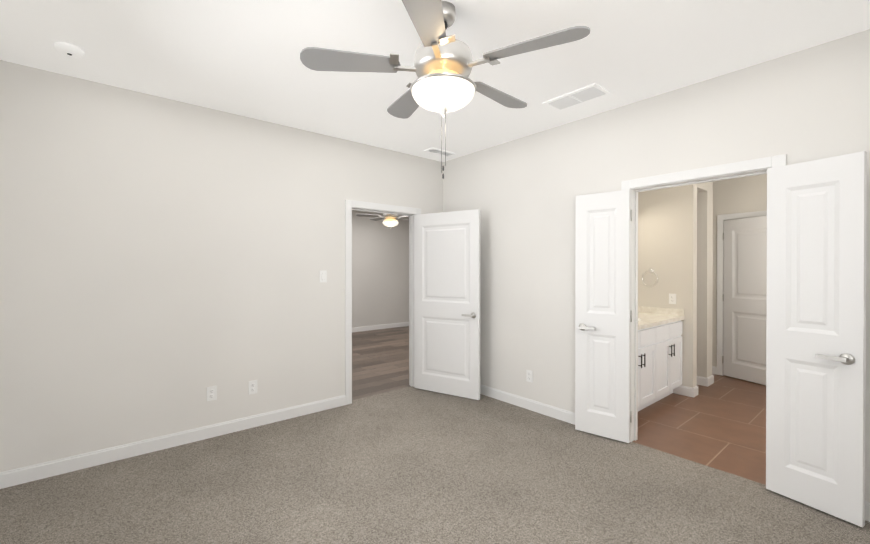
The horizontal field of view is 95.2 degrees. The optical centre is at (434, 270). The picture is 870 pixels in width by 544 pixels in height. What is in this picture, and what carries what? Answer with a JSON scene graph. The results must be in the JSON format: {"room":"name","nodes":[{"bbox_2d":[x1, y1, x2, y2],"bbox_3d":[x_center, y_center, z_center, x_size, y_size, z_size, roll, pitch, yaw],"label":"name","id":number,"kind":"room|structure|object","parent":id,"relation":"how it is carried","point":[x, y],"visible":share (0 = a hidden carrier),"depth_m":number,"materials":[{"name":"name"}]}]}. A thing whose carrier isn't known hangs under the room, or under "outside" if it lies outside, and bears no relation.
{"room":"empty bedroom","nodes":[
{"label":"empty bedroom","id":0,"kind":"room"},
{"bbox_2d":[0,60,442,471],"bbox_3d":[-1.417,0.017,3.699,3.860,2.700,0.120,0,0,-40],"label":"wall","id":1,"kind":"structure","parent":0,"point":[164,262],"depth_m":3.04,"materials":[{"name":"paint"}]},
{"bbox_2d":[0,395,345,488],"bbox_3d":[-1.822,1.319,3.275,2.386,0.100,0.014,0,0,-40],"label":"baseboard","id":2,"kind":"structure","parent":1,"relation":"attached to","point":[18,476],"depth_m":3.01,"materials":[{"name":"white wood"}]},
{"bbox_2d":[207,386,216,400],"bbox_3d":[-1.835,1.009,3.265,0.072,0.116,0.010,0,0,-40],"label":"outlet","id":3,"kind":"object","parent":1,"relation":"attached to","point":[211,393],"visible":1,"depth_m":3.26,"materials":[{"name":"white plastic"}]},
{"bbox_2d":[249,380,256,394],"bbox_3d":[-1.590,1.018,3.471,0.072,0.116,0.010,0,0,-40],"label":"outlet","id":4,"kind":"object","parent":1,"relation":"attached to","point":[253,387],"visible":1,"depth_m":3.47,"materials":[{"name":"white plastic"}]},
{"bbox_2d":[320,271,326,281],"bbox_3d":[-1.093,0.056,3.885,0.072,0.116,0.010,0,0,-40],"label":"light switch","id":5,"kind":"object","parent":1,"relation":"attached to","point":[323,276],"visible":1,"depth_m":3.88,"materials":[{"name":"white plastic"}]},
{"bbox_2d":[345,200,420,404],"bbox_3d":[-0.582,0.319,4.404,0.973,2.089,0.152,0,0,-40],"label":"door frame","id":6,"kind":"structure","parent":1,"relation":"attached to","point":[351,205],"depth_m":4.14,"materials":[{"name":"white wood"}]},
{"bbox_2d":[414,209,479,399],"bbox_3d":[0.116,0.354,4.379,0.827,1.995,0.139,0,0,32],"label":"entry door","id":7,"kind":"structure","parent":1,"relation":"in","point":[447,293],"depth_m":4.34,"materials":[{"name":"white wood"}]},
{"bbox_2d":[352,210,408,327],"bbox_3d":[-2.355,-0.005,8.270,6.840,2.700,0.120,0,0,-40],"label":"wall","id":8,"kind":"structure","parent":0,"point":[380,272],"depth_m":9.12,"materials":[{"name":"paint"}]},
{"bbox_2d":[352,322,408,331],"bbox_3d":[-2.312,1.295,8.225,6.600,0.100,0.014,0,0,-40],"label":"baseboard","id":9,"kind":"structure","parent":8,"relation":"attached to","point":[376,327],"depth_m":9.08,"materials":[{"name":"white wood"}]},
{"bbox_2d":[352,326,409,399],"bbox_3d":[-1.034,1.378,6.710,6.840,0.048,4.220,0,0,-40],"label":"floor","id":10,"kind":"structure","parent":0,"point":[380,361],"depth_m":5.95,"materials":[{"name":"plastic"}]},
{"bbox_2d":[356,214,408,228],"bbox_3d":[-0.841,-1.055,7.237,1.205,0.591,1.164,0,0,-40],"label":"ceiling fan","id":11,"kind":"object","parent":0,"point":[390,221],"visible":0.81,"depth_m":7.11,"materials":[{"name":"silver metal"}]},
{"bbox_2d":[0,386,869,543],"bbox_3d":[0.032,1.400,2.006,3.885,0.050,4.495,0,0,-40],"label":"floor carpet","id":12,"kind":"object","parent":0,"point":[410,465],"visible":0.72,"depth_m":2.47,"materials":[{"name":"grey carpet"}]},
{"bbox_2d":[0,0,869,161],"bbox_3d":[0.330,-1.389,4.955,8.160,0.100,8.640,0,0,-40],"label":"ceiling","id":13,"kind":"structure","parent":0,"point":[240,57],"depth_m":2.38,"materials":[{"name":"paint"}]},
{"bbox_2d":[54,42,84,57],"bbox_3d":[-2.179,-1.308,2.368,0.136,0.038,0.136,0,0,-40],"label":"smoke detector","id":14,"kind":"object","parent":13,"relation":"attached to","point":[68,49],"visible":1,"depth_m":2.34,"materials":[{"name":"white plastic"}]},
{"bbox_2d":[424,147,456,156],"bbox_3d":[0.062,-1.332,4.473,0.360,0.011,0.160,0,0,-40],"label":"ceiling vent","id":15,"kind":"object","parent":13,"relation":"in","point":[433,150],"visible":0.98,"depth_m":4.46,"materials":[{"name":"grey metal"}]},
{"bbox_2d":[300,0,589,178],"bbox_3d":[0.069,-0.896,2.056,1.304,0.860,1.337,0,0,-40],"label":"ceiling fan","id":16,"kind":"object","parent":13,"relation":"hanging from","point":[443,83],"visible":1,"depth_m":1.91,"materials":[{"name":"silver metal"}]},
{"bbox_2d":[542,83,611,110],"bbox_3d":[1.083,-1.325,3.053,0.240,0.018,0.440,0,0,-40],"label":"ceiling vent","id":17,"kind":"object","parent":13,"relation":"in","point":[588,93],"visible":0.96,"depth_m":3.03,"materials":[{"name":"grey metal"}]},
{"bbox_2d":[443,29,869,501],"bbox_3d":[1.529,0.018,3.292,0.120,2.700,4.540,0,0,-40],"label":"wall","id":18,"kind":"structure","parent":0,"point":[801,106],"depth_m":3.43,"materials":[{"name":"paint"}]},
{"bbox_2d":[480,384,574,424],"bbox_3d":[0.800,1.315,4.058,0.014,0.100,2.198,0,0,-40],"label":"baseboard","id":19,"kind":"structure","parent":18,"relation":"attached to","point":[551,411],"depth_m":3.89,"materials":[{"name":"white wood"}]},
{"bbox_2d":[526,370,532,382],"bbox_3d":[0.929,1.036,3.906,0.010,0.116,0.072,0,0,-40],"label":"outlet","id":20,"kind":"object","parent":18,"relation":"attached to","point":[529,375],"visible":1,"depth_m":3.90,"materials":[{"name":"white plastic"}]},
{"bbox_2d":[575,189,631,442],"bbox_3d":[1.378,0.359,3.267,0.435,1.995,0.139,0,0,40],"label":"bathroom door","id":21,"kind":"structure","parent":18,"relation":"in","point":[603,315],"depth_m":3.25,"materials":[{"name":"white wood"}]},
{"bbox_2d":[621,154,785,441],"bbox_3d":[1.885,0.326,2.872,0.152,2.089,1.006,0,0,-40],"label":"door frame","id":22,"kind":"structure","parent":18,"relation":"attached to","point":[753,167],"depth_m":3.09,"materials":[{"name":"white wood"}]},
{"bbox_2d":[766,151,866,526],"bbox_3d":[2.181,0.364,2.303,0.139,1.995,0.435,0,0,-28],"label":"bathroom door","id":23,"kind":"structure","parent":18,"relation":"in","point":[816,339],"depth_m":2.26,"materials":[{"name":"white wood"}]},
{"bbox_2d":[865,501,869,521],"bbox_3d":[2.501,1.324,2.042,0.014,0.100,1.066,0,0,-40],"label":"baseboard","id":24,"kind":"structure","parent":18,"relation":"attached to","point":[867,504],"depth_m":2.18,"materials":[{"name":"white wood"}]},
{"bbox_2d":[638,184,696,387],"bbox_3d":[2.612,0.012,4.583,0.120,2.700,0.679,0,0,-40],"label":"wall","id":25,"kind":"structure","parent":0,"point":[667,235],"depth_m":4.43,"materials":[{"name":"paint"}]},
{"bbox_2d":[642,269,657,286],"bbox_3d":[2.486,0.082,4.589,0.062,0.207,0.184,0,0,-40],"label":"ring","id":26,"kind":"object","parent":25,"relation":"attached to","point":[650,270],"visible":1,"depth_m":4.59,"materials":[{"name":"silver metal"}]},
{"bbox_2d":[638,306,684,313],"bbox_3d":[2.536,0.455,4.560,0.020,0.075,0.576,0,0,-40],"label":"backsplash","id":27,"kind":"structure","parent":25,"relation":"attached to","point":[641,309],"depth_m":4.54,"materials":[{"name":"beige stone"}]},
{"bbox_2d":[669,293,675,303],"bbox_3d":[2.651,0.313,4.436,0.010,0.116,0.072,0,0,-40],"label":"outlet","id":28,"kind":"object","parent":25,"relation":"attached to","point":[672,298],"visible":1,"depth_m":4.43,"materials":[{"name":"white plastic"}]},
{"bbox_2d":[673,384,697,395],"bbox_3d":[2.667,1.312,4.628,0.014,0.100,0.694,0,0,-40],"label":"baseboard","id":29,"kind":"structure","parent":25,"relation":"attached to","point":[693,391],"depth_m":4.33,"materials":[{"name":"white wood"}]},
{"bbox_2d":[632,374,765,484],"bbox_3d":[3.627,1.391,4.073,4.275,0.047,3.020,0,0,-40],"label":"floor","id":30,"kind":"structure","parent":0,"point":[719,423],"depth_m":3.50,"materials":[{"name":"brown tile"}]},
{"bbox_2d":[638,318,684,410],"bbox_3d":[1.958,0.950,4.076,1.532,0.830,0.614,0,0,-40],"label":"bathroom vanity","id":31,"kind":"object","parent":30,"relation":"on","point":[660,353],"depth_m":3.96,"materials":[{"name":"white paint"}]},
{"bbox_2d":[638,314,684,329],"bbox_3d":[1.952,0.515,4.080,1.532,0.040,0.596,0,0,-40],"label":"countertop","id":32,"kind":"structure","parent":31,"relation":"on","point":[643,319],"depth_m":4.12,"materials":[{"name":"beige stone"}]},
{"bbox_2d":[697,182,712,377],"bbox_3d":[2.901,0.011,4.847,0.659,2.700,0.649,0,0,-40],"label":"wall","id":33,"kind":"structure","parent":0,"point":[704,265],"depth_m":4.73,"materials":[{"name":"paint"}]},
{"bbox_2d":[697,376,709,386],"bbox_3d":[2.998,1.311,4.927,0.014,0.100,0.664,0,0,-40],"label":"baseboard","id":34,"kind":"structure","parent":33,"relation":"attached to","point":[703,381],"depth_m":4.71,"materials":[{"name":"white wood"}]},
{"bbox_2d":[709,375,713,383],"bbox_3d":[3.162,1.310,5.065,0.014,0.100,0.664,0,0,-40],"label":"baseboard","id":35,"kind":"structure","parent":33,"relation":"attached to","point":[712,376],"depth_m":4.78,"materials":[{"name":"white wood"}]},
{"bbox_2d":[712,174,766,366],"bbox_3d":[4.281,0.012,4.605,0.120,2.700,2.760,0,0,-40],"label":"wall","id":36,"kind":"structure","parent":0,"point":[741,195],"depth_m":5.08,"materials":[{"name":"paint"}]},
{"bbox_2d":[712,366,716,374],"bbox_3d":[3.509,1.308,5.422,0.014,0.100,0.566,0,0,-40],"label":"baseboard","id":37,"kind":"structure","parent":36,"relation":"attached to","point":[714,369],"depth_m":5.22,"materials":[{"name":"white wood"}]},
{"bbox_2d":[717,211,766,375],"bbox_3d":[4.036,0.316,4.897,0.152,2.089,0.908,0,0,-40],"label":"trim","id":38,"kind":"structure","parent":36,"relation":"attached to","point":[722,218],"depth_m":5.16,"materials":[{"name":"white wood"}]},
{"bbox_2d":[722,216,766,384],"bbox_3d":[3.875,0.352,4.792,0.139,1.995,0.762,0,0,-20],"label":"closet door","id":39,"kind":"structure","parent":36,"relation":"in","point":[745,296],"depth_m":4.89,"materials":[{"name":"white wood"}]}
]}

